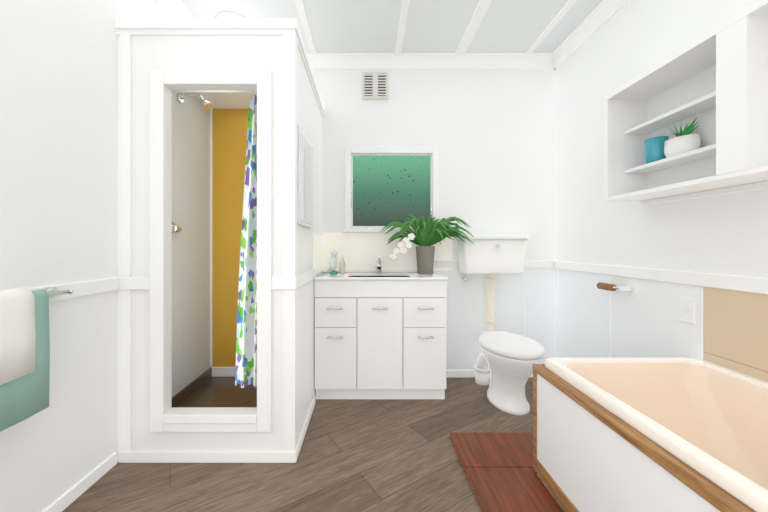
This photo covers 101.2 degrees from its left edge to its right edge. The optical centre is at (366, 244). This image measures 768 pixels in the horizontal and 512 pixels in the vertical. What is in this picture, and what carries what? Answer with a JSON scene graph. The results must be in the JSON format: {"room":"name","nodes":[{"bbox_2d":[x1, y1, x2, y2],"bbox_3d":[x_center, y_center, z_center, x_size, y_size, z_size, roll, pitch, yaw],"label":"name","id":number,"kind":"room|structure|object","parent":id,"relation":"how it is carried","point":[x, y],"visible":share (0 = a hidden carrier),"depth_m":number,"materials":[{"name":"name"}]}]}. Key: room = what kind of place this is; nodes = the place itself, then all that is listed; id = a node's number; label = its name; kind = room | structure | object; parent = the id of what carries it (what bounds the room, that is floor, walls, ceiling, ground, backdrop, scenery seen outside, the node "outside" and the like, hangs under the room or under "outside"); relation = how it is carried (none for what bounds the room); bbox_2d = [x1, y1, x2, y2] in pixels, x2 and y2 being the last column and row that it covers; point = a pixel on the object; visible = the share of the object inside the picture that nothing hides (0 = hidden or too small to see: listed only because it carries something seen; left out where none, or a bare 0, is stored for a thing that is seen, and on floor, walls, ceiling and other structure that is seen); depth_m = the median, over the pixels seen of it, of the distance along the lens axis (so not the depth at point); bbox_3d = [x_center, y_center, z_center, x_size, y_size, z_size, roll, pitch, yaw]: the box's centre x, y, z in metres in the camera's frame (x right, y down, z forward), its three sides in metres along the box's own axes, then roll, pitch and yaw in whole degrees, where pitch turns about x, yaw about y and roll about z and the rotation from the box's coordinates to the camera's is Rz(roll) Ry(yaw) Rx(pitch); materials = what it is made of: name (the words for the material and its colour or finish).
{"room":"bathroom","nodes":[
{"label":"bathroom","id":0,"kind":"room"},
{"bbox_2d":[0,0,169,511],"bbox_3d":[-1.308,-0.230,0.600,0.100,2.640,4.000,0,0,0],"label":"wall","id":1,"kind":"structure","parent":0,"point":[58,142],"depth_m":1.31,"materials":[{"name":"white paint"}]},
{"bbox_2d":[0,287,73,431],"bbox_3d":[-1.189,0.368,0.858,0.106,0.444,0.816,0,0,0],"label":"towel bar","id":2,"kind":"object","parent":1,"relation":"attached to","point":[24,356],"visible":1,"depth_m":1.05,"materials":[{"name":"teal fabric"}]},
{"bbox_2d":[28,277,118,301],"bbox_3d":[-1.248,0.176,0.144,0.020,0.096,2.889,0,0,0],"label":"trim","id":3,"kind":"structure","parent":1,"relation":"attached to","point":[84,288],"depth_m":1.39,"materials":[{"name":"white wood"}]},
{"bbox_2d":[42,452,117,511],"bbox_3d":[-1.249,1.060,0.137,0.018,0.060,2.874,0,0,0],"label":"baseboard","id":4,"kind":"structure","parent":1,"relation":"attached to","point":[65,500],"depth_m":1.38,"materials":[{"name":"white wood"}]},
{"bbox_2d":[155,0,187,17],"bbox_3d":[-1.230,-1.500,0.650,0.055,0.100,3.900,0,0,0],"label":"crown molding","id":5,"kind":"structure","parent":1,"relation":"attached to","point":[171,8],"depth_m":1.99,"materials":[{"name":"white wood"}]},
{"bbox_2d":[62,378,532,511],"bbox_3d":[0.147,1.140,0.650,3.010,0.100,4.100,0,0,0],"label":"floor","id":6,"kind":"structure","parent":0,"point":[377,455],"depth_m":1.52,"materials":[{"name":"wood"}]},
{"bbox_2d":[172,367,256,406],"bbox_3d":[-0.829,1.028,2.070,0.815,0.125,0.857,0,0,0],"label":"shower tray","id":7,"kind":"object","parent":6,"relation":"on","point":[213,387],"visible":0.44,"depth_m":2.21,"materials":[{"name":"wood"}]},
{"bbox_2d":[115,18,323,462],"bbox_3d":[-0.804,-0.021,2.083,0.907,2.222,1.033,0,0,0],"label":"shower enclosure","id":8,"kind":"object","parent":6,"relation":"on","point":[182,165],"visible":1,"depth_m":1.59,"materials":[{"name":"white paint"}]},
{"bbox_2d":[172,222,181,232],"bbox_3d":[-1.194,-0.100,1.936,0.087,0.090,0.195,0,0,0],"label":"shower mixer","id":9,"kind":"object","parent":8,"relation":"attached to","point":[176,228],"visible":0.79,"depth_m":1.92,"materials":[{"name":"silver metal"}]},
{"bbox_2d":[177,93,211,109],"bbox_3d":[-1.131,-0.950,2.080,0.213,0.107,0.064,0,0,0],"label":"shower head","id":10,"kind":"object","parent":8,"relation":"attached to","point":[206,105],"visible":1,"depth_m":2.07},
{"bbox_2d":[172,90,256,387],"bbox_3d":[-0.829,-0.051,1.762,0.817,1.682,0.067,0,0,0],"label":"shower curtain","id":11,"kind":"object","parent":8,"relation":"attached to","point":[246,359],"visible":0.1,"depth_m":1.76,"materials":[{"name":"fabric"}]},
{"bbox_2d":[298,125,312,227],"bbox_3d":[-0.359,-0.370,1.844,0.020,0.520,0.392,0,0,0],"label":"framed mirror","id":12,"kind":"object","parent":8,"relation":"attached to","point":[305,183],"visible":0.9,"depth_m":1.79,"materials":[{"name":"silver metal"}]},
{"bbox_2d":[314,257,447,398],"bbox_3d":[0.096,0.589,2.375,0.925,1.002,0.444,0,0,0],"label":"bathroom vanity","id":13,"kind":"object","parent":6,"relation":"on","point":[380,333],"visible":1,"depth_m":2.18,"materials":[{"name":"white wood"}]},
{"bbox_2d":[328,250,338,273],"bbox_3d":[-0.263,0.132,2.470,0.103,0.182,0.088,0,0,0],"label":"soap dispenser","id":14,"kind":"object","parent":13,"relation":"on","point":[333,262],"visible":1,"depth_m":2.44,"materials":[{"name":"white plastic"}]},
{"bbox_2d":[340,255,344,272],"bbox_3d":[-0.195,0.151,2.497,0.046,0.143,0.053,0,0,0],"label":"soap bottle","id":15,"kind":"object","parent":13,"relation":"on","point":[342,265],"visible":1,"depth_m":2.48,"materials":[{"name":"beige plastic"}]},
{"bbox_2d":[380,214,474,273],"bbox_3d":[0.451,-0.008,2.401,0.708,0.462,0.288,0,0,0],"label":"orchid","id":16,"kind":"object","parent":13,"relation":"on","point":[425,236],"visible":1,"depth_m":2.40,"materials":[{"name":"green plant"}]},
{"bbox_2d":[456,234,544,414],"bbox_3d":[0.980,0.504,2.252,0.516,1.171,0.685,0,0,0],"label":"toilet","id":17,"kind":"object","parent":6,"relation":"on","point":[506,360],"visible":1,"depth_m":2.32,"materials":[{"name":"white ceramic"}]},
{"bbox_2d":[450,432,563,511],"bbox_3d":[1.001,1.078,0.672,1.062,0.024,2.244,0,0,0],"label":"bath mat","id":18,"kind":"object","parent":6,"relation":"on","point":[502,475],"visible":0.58,"depth_m":1.48,"materials":[{"name":"brown wood"}]},
{"bbox_2d":[532,358,767,511],"bbox_3d":[1.169,0.810,0.532,0.753,0.560,1.964,0,0,0],"label":"bath","id":19,"kind":"object","parent":6,"relation":"on","point":[650,434],"visible":0.96,"depth_m":1.21,"materials":[{"name":"beige ceramic"}]},
{"bbox_2d":[174,0,602,54],"bbox_3d":[0.147,-1.594,0.650,3.010,0.112,4.100,0,0,0],"label":"ceiling","id":20,"kind":"structure","parent":0,"point":[461,27],"depth_m":2.19,"materials":[{"name":"white paint"}]},
{"bbox_2d":[216,11,244,17],"bbox_3d":[-0.930,-1.512,2.200,0.224,0.075,0.224,0,0,0],"label":"dome","id":21,"kind":"object","parent":20,"relation":"attached to","point":[226,14],"visible":0.12,"depth_m":2.10,"materials":[{"name":"white"}]},
{"bbox_2d":[312,69,554,270],"bbox_3d":[0.147,-0.230,2.650,3.010,2.640,0.100,0,0,0],"label":"wall","id":22,"kind":"structure","parent":0,"point":[490,133],"depth_m":2.60,"materials":[{"name":"white paint"}]},
{"bbox_2d":[362,72,387,98],"bbox_3d":[0.067,-1.310,2.584,0.213,0.220,0.029,0,0,0],"label":"air vent","id":23,"kind":"object","parent":22,"relation":"in","point":[374,85],"visible":1,"depth_m":2.58,"materials":[{"name":"white plastic"}]},
{"bbox_2d":[313,233,451,274],"bbox_3d":[0.166,0.053,2.384,1.068,0.309,0.432,0,0,0],"label":"tiles","id":24,"kind":"structure","parent":22,"relation":"attached to","point":[361,251],"depth_m":2.59,"materials":[{"name":"beige tile"}]},
{"bbox_2d":[342,147,438,232],"bbox_3d":[0.205,-0.454,2.600,0.810,0.702,0.090,0,0,0],"label":"window","id":25,"kind":"structure","parent":22,"relation":"in","point":[384,186],"depth_m":2.63,"materials":[{"name":"white"}]},
{"bbox_2d":[307,53,550,68],"bbox_3d":[0.137,-1.500,2.573,2.670,0.100,0.055,0,0,0],"label":"crown molding","id":26,"kind":"structure","parent":22,"relation":"attached to","point":[321,60],"depth_m":2.57,"materials":[{"name":"white wood"}]},
{"bbox_2d":[446,370,532,377],"bbox_3d":[1.056,1.060,2.593,0.992,0.060,0.014,0,0,0],"label":"baseboard","id":27,"kind":"structure","parent":22,"relation":"attached to","point":[449,373],"depth_m":2.59,"materials":[{"name":"white wood"}]},
{"bbox_2d":[435,261,552,267],"bbox_3d":[1.046,0.159,2.592,0.972,0.062,0.016,0,0,0],"label":"trim","id":28,"kind":"structure","parent":22,"relation":"attached to","point":[438,264],"depth_m":2.58,"materials":[{"name":"white wood"}]},
{"bbox_2d":[435,268,554,369],"bbox_3d":[1.040,0.640,2.585,0.960,0.900,0.030,0,0,0],"label":"wall","id":29,"kind":"structure","parent":22,"relation":"attached to","point":[524,303],"depth_m":2.60,"materials":[{"name":"white paint"}]},
{"bbox_2d":[555,0,767,383],"bbox_3d":[1.602,-0.230,0.600,0.100,2.640,4.000,0,0,0],"label":"wall","id":30,"kind":"structure","parent":0,"point":[724,234],"depth_m":1.83,"materials":[{"name":"white paint"}]},
{"bbox_2d":[551,0,628,68],"bbox_3d":[1.524,-1.500,0.650,0.055,0.100,3.900,0,0,0],"label":"crown molding","id":31,"kind":"structure","parent":30,"relation":"attached to","point":[600,15],"depth_m":2.19,"materials":[{"name":"white wood"}]},
{"bbox_2d":[555,268,701,360],"bbox_3d":[1.547,0.640,2.030,0.010,0.900,1.140,0,0,0],"label":"wall","id":32,"kind":"structure","parent":30,"relation":"attached to","point":[558,313],"depth_m":1.91,"materials":[{"name":"white paint"}]},
{"bbox_2d":[597,282,636,293],"bbox_3d":[1.500,0.255,1.910,0.070,0.050,0.240,0,0,0],"label":"toilet roll holder","id":33,"kind":"object","parent":32,"relation":"attached to","point":[628,288],"visible":0.98,"depth_m":1.87,"materials":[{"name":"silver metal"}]},
{"bbox_2d":[679,297,694,323],"bbox_3d":[1.542,0.315,1.520,0.012,0.120,0.070,0,0,0],"label":"switch plate","id":34,"kind":"object","parent":32,"relation":"attached to","point":[686,310],"visible":1,"depth_m":1.51,"materials":[{"name":"white plastic"}]},
{"bbox_2d":[553,261,767,293],"bbox_3d":[1.542,0.159,0.650,0.020,0.062,3.900,0,0,0],"label":"trim","id":35,"kind":"structure","parent":30,"relation":"attached to","point":[711,280],"depth_m":1.55,"materials":[{"name":"white wood"}]},
{"bbox_2d":[605,0,767,205],"bbox_3d":[1.439,-0.525,1.028,0.224,0.613,1.457,0,0,0],"label":"wall shelf unit","id":36,"kind":"object","parent":30,"relation":"attached to","point":[714,81],"visible":0.98,"depth_m":1.40,"materials":[{"name":"white wood"}]},
{"bbox_2d":[644,136,668,163],"bbox_3d":[1.480,-0.478,1.612,0.096,0.128,0.096,0,0,0],"label":"cup","id":37,"kind":"object","parent":36,"relation":"on","point":[653,149],"visible":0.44,"depth_m":1.58,"materials":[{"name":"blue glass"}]},
{"bbox_2d":[664,118,700,157],"bbox_3d":[1.470,-0.502,1.490,0.134,0.174,0.156,0,0,0],"label":"succulent bowl","id":38,"kind":"object","parent":36,"relation":"on","point":[685,141],"visible":0.88,"depth_m":1.45,"materials":[{"name":"white ceramic"}]},
{"bbox_2d":[703,287,767,381],"bbox_3d":[1.548,0.360,0.084,0.006,0.336,2.727,0,0,0],"label":"tiles","id":39,"kind":"structure","parent":30,"relation":"attached to","point":[735,330],"depth_m":1.32,"materials":[{"name":"beige tile"}]}
]}

